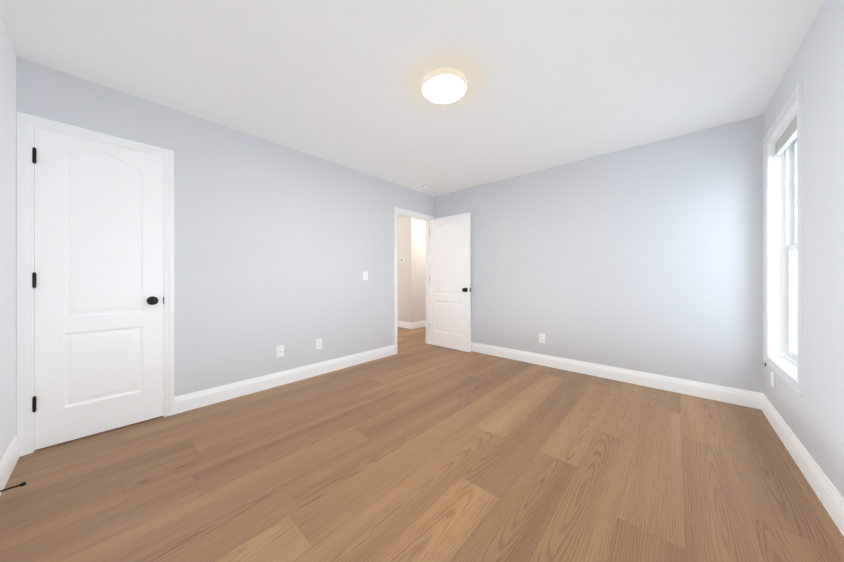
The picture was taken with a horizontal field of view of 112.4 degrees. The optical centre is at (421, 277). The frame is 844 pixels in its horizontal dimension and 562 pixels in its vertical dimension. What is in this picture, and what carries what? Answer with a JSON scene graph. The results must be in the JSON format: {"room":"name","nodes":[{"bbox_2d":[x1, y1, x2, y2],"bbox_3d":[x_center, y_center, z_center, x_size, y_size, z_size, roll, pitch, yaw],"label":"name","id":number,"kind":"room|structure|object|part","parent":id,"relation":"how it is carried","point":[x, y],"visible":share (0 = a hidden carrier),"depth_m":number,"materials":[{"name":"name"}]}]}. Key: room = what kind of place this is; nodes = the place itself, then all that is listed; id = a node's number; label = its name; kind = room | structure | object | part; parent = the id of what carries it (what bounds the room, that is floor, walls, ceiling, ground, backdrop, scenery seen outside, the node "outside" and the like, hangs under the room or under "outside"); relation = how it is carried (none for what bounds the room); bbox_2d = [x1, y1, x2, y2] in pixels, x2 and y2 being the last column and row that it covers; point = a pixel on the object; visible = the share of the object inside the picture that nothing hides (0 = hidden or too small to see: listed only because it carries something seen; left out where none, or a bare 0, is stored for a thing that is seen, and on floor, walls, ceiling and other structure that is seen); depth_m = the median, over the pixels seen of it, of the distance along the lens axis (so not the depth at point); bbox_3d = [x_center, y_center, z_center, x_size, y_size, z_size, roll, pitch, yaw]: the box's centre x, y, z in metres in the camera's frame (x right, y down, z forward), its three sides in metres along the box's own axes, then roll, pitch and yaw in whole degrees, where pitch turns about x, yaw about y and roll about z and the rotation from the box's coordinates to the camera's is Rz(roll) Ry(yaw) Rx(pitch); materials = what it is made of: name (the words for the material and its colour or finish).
{"room":"empty bedroom","nodes":[
{"label":"empty bedroom","id":0,"kind":"room"},
{"bbox_2d":[0,18,15,460],"bbox_3d":[-1.210,-0.130,0.486,3.530,2.440,0.150,0,0,42],"label":"wall","id":1,"kind":"structure","parent":0,"point":[7,244],"depth_m":1.57,"materials":[{"name":"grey paint"}]},
{"bbox_2d":[0,436,19,495],"bbox_3d":[-1.161,1.022,0.552,3.480,0.135,0.014,0,0,42],"label":"baseboard","id":2,"kind":"structure","parent":1,"relation":"attached to","point":[9,460],"depth_m":1.55,"materials":[{"name":"white paint"}]},
{"bbox_2d":[0,481,25,491],"bbox_3d":[-2.022,1.034,1.392,0.025,0.025,0.085,0,0,42],"label":"door stop","id":3,"kind":"object","parent":2,"relation":"attached to","point":[22,484],"visible":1,"depth_m":1.40,"materials":[{"name":"brown metal"}]},
{"bbox_2d":[16,56,433,435],"bbox_3d":[-0.497,-0.130,4.012,0.120,2.440,6.350,0,0,42],"label":"wall","id":4,"kind":"structure","parent":0,"point":[275,245],"depth_m":2.69,"materials":[{"name":"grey paint"}]},
{"bbox_2d":[17,112,173,456],"bbox_3d":[-2.274,0.061,2.033,0.120,2.058,0.636,0,0,42],"label":"door frame","id":5,"kind":"structure","parent":4,"relation":"attached to","point":[34,265],"depth_m":1.78,"materials":[{"name":"white paint"}]},
{"bbox_2d":[32,127,162,449],"bbox_3d":[-2.243,0.067,2.006,0.173,2.027,0.614,0,0,42],"label":"closet door","id":6,"kind":"structure","parent":4,"relation":"in","point":[97,279],"depth_m":1.96,"materials":[{"name":"white paint"}]},
{"bbox_3d":[-2.072,0.175,2.196,0.173,0.066,0.102,0,0,42],"label":"knob","id":7,"kind":"part","parent":6,"relation":"part of","materials":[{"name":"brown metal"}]},
{"bbox_2d":[277,345,283,356],"bbox_3d":[-1.435,0.745,2.866,0.016,0.115,0.070,0,0,42],"label":"outlet plate","id":8,"kind":"object","parent":4,"relation":"attached to","point":[280,350],"visible":1,"depth_m":2.87,"materials":[{"name":"white plastic"}]},
{"bbox_2d":[174,345,394,413],"bbox_3d":[-1.187,1.022,3.143,0.014,0.135,2.381,0,0,42],"label":"baseboard","id":9,"kind":"structure","parent":4,"relation":"attached to","point":[194,400],"depth_m":2.78,"materials":[{"name":"white paint"}]},
{"bbox_2d":[316,338,321,349],"bbox_3d":[-1.157,0.745,3.181,0.008,0.115,0.070,0,0,42],"label":"outlet","id":10,"kind":"object","parent":4,"relation":"attached to","point":[318,343],"visible":1,"depth_m":3.18,"materials":[{"name":"white plastic"}]},
{"bbox_2d":[363,271,367,279],"bbox_3d":[-0.725,-0.025,3.653,0.021,0.115,0.070,0,0,42],"label":"switch plate","id":11,"kind":"object","parent":4,"relation":"attached to","point":[365,275],"visible":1,"depth_m":3.65,"materials":[{"name":"white plastic"}]},
{"bbox_2d":[394,207,433,353],"bbox_3d":[-0.139,0.039,4.397,0.137,2.102,0.884,0,0,42],"label":"door frame","id":12,"kind":"structure","parent":4,"relation":"attached to","point":[427,275],"depth_m":4.42,"materials":[{"name":"white paint"}]},
{"bbox_2d":[430,213,470,351],"bbox_3d":[0.420,0.067,4.365,0.774,2.027,0.173,0,0,42],"label":"entry door","id":13,"kind":"structure","parent":12,"relation":"attached to","point":[450,281],"depth_m":4.32,"materials":[{"name":"white paint"}]},
{"bbox_2d":[397,216,425,322],"bbox_3d":[-0.468,-0.130,7.246,2.000,2.440,1.500,0,0,42],"label":"wall","id":14,"kind":"structure","parent":0,"point":[411,273],"depth_m":6.18,"materials":[{"name":"beige paint"}]},
{"bbox_2d":[397,321,411,328],"bbox_3d":[-0.969,1.023,6.678,2.014,0.135,0.014,0,0,42],"label":"baseboard","id":15,"kind":"structure","parent":14,"relation":"attached to","point":[409,325],"depth_m":6.14,"materials":[{"name":"white paint"}]},
{"bbox_2d":[412,320,425,328],"bbox_3d":[0.286,1.023,6.579,0.014,0.135,1.484,0,0,42],"label":"baseboard","id":16,"kind":"structure","parent":14,"relation":"attached to","point":[419,324],"depth_m":6.18,"materials":[{"name":"white paint"}]},
{"bbox_2d":[0,0,824,216],"bbox_3d":[-0.279,-1.400,3.918,7.030,0.100,6.500,0,0,42],"label":"ceiling","id":17,"kind":"structure","parent":0,"point":[552,83],"depth_m":1.81,"materials":[{"name":"white paint"}]},
{"bbox_2d":[422,183,430,187],"bbox_3d":[0.069,-1.331,4.103,0.128,0.037,0.128,0,0,42],"label":"smoke detector","id":18,"kind":"object","parent":17,"relation":"attached to","point":[426,185],"visible":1,"depth_m":4.07,"materials":[{"name":"white plastic"}]},
{"bbox_2d":[421,68,466,103],"bbox_3d":[0.154,-1.325,1.962,0.316,0.050,0.316,0,0,42],"label":"ceiling light","id":19,"kind":"object","parent":17,"relation":"attached to","point":[444,85],"visible":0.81,"depth_m":1.92,"materials":[{"name":"beige glass"}]},
{"bbox_2d":[0,326,843,561],"bbox_3d":[-0.279,1.140,3.918,7.030,0.100,6.500,0,0,42],"label":"floor","id":20,"kind":"structure","parent":0,"point":[416,448],"depth_m":1.53,"materials":[{"name":"brown wood"}]},
{"bbox_2d":[434,115,762,392],"bbox_3d":[1.609,-0.130,3.513,3.680,2.440,0.120,0,0,42],"label":"wall","id":21,"kind":"structure","parent":0,"point":[647,258],"depth_m":2.90,"materials":[{"name":"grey paint"}]},
{"bbox_2d":[539,333,544,342],"bbox_3d":[1.499,0.755,3.525,0.070,0.115,0.008,0,0,42],"label":"outlet","id":22,"kind":"object","parent":21,"relation":"attached to","point":[541,338],"visible":1,"depth_m":3.53,"materials":[{"name":"white plastic"}]},
{"bbox_2d":[471,342,755,407],"bbox_3d":[1.503,1.023,3.518,3.480,0.135,0.014,0,0,42],"label":"baseboard","id":23,"kind":"structure","parent":21,"relation":"attached to","point":[741,397],"depth_m":2.91,"materials":[{"name":"white paint"}]},
{"bbox_2d":[763,0,843,498],"bbox_3d":[1.495,-0.130,0.745,0.150,2.440,4.150,0,0,42],"label":"wall","id":24,"kind":"structure","parent":0,"point":[812,416],"depth_m":1.41,"materials":[{"name":"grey paint"}]},
{"bbox_2d":[771,371,773,387],"bbox_3d":[2.622,0.760,2.118,0.008,0.115,0.070,0,0,42],"label":"outlet","id":25,"kind":"object","parent":24,"relation":"attached to","point":[772,379],"visible":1,"depth_m":2.10,"materials":[{"name":"white plastic"}]},
{"bbox_2d":[763,81,802,394],"bbox_3d":[2.514,-0.225,1.892,0.167,1.790,0.880,0,0,42],"label":"window unit","id":26,"kind":"structure","parent":24,"relation":"in","point":[790,253],"depth_m":2.13,"materials":[{"name":"white plastic"}]},
{"bbox_2d":[774,111,796,217],"bbox_3d":[2.494,-0.549,1.911,0.038,1.013,0.740,0,0,42],"label":"mini blind","id":27,"kind":"object","parent":26,"relation":"attached to","point":[786,137],"visible":0.56,"depth_m":2.01,"materials":[{"name":"white plastic"}]},
{"bbox_2d":[756,392,843,536],"bbox_3d":[1.484,1.022,0.855,0.014,0.135,4.000,0,0,42],"label":"baseboard","id":28,"kind":"structure","parent":24,"relation":"attached to","point":[830,497],"depth_m":1.52,"materials":[{"name":"white paint"}]}
]}

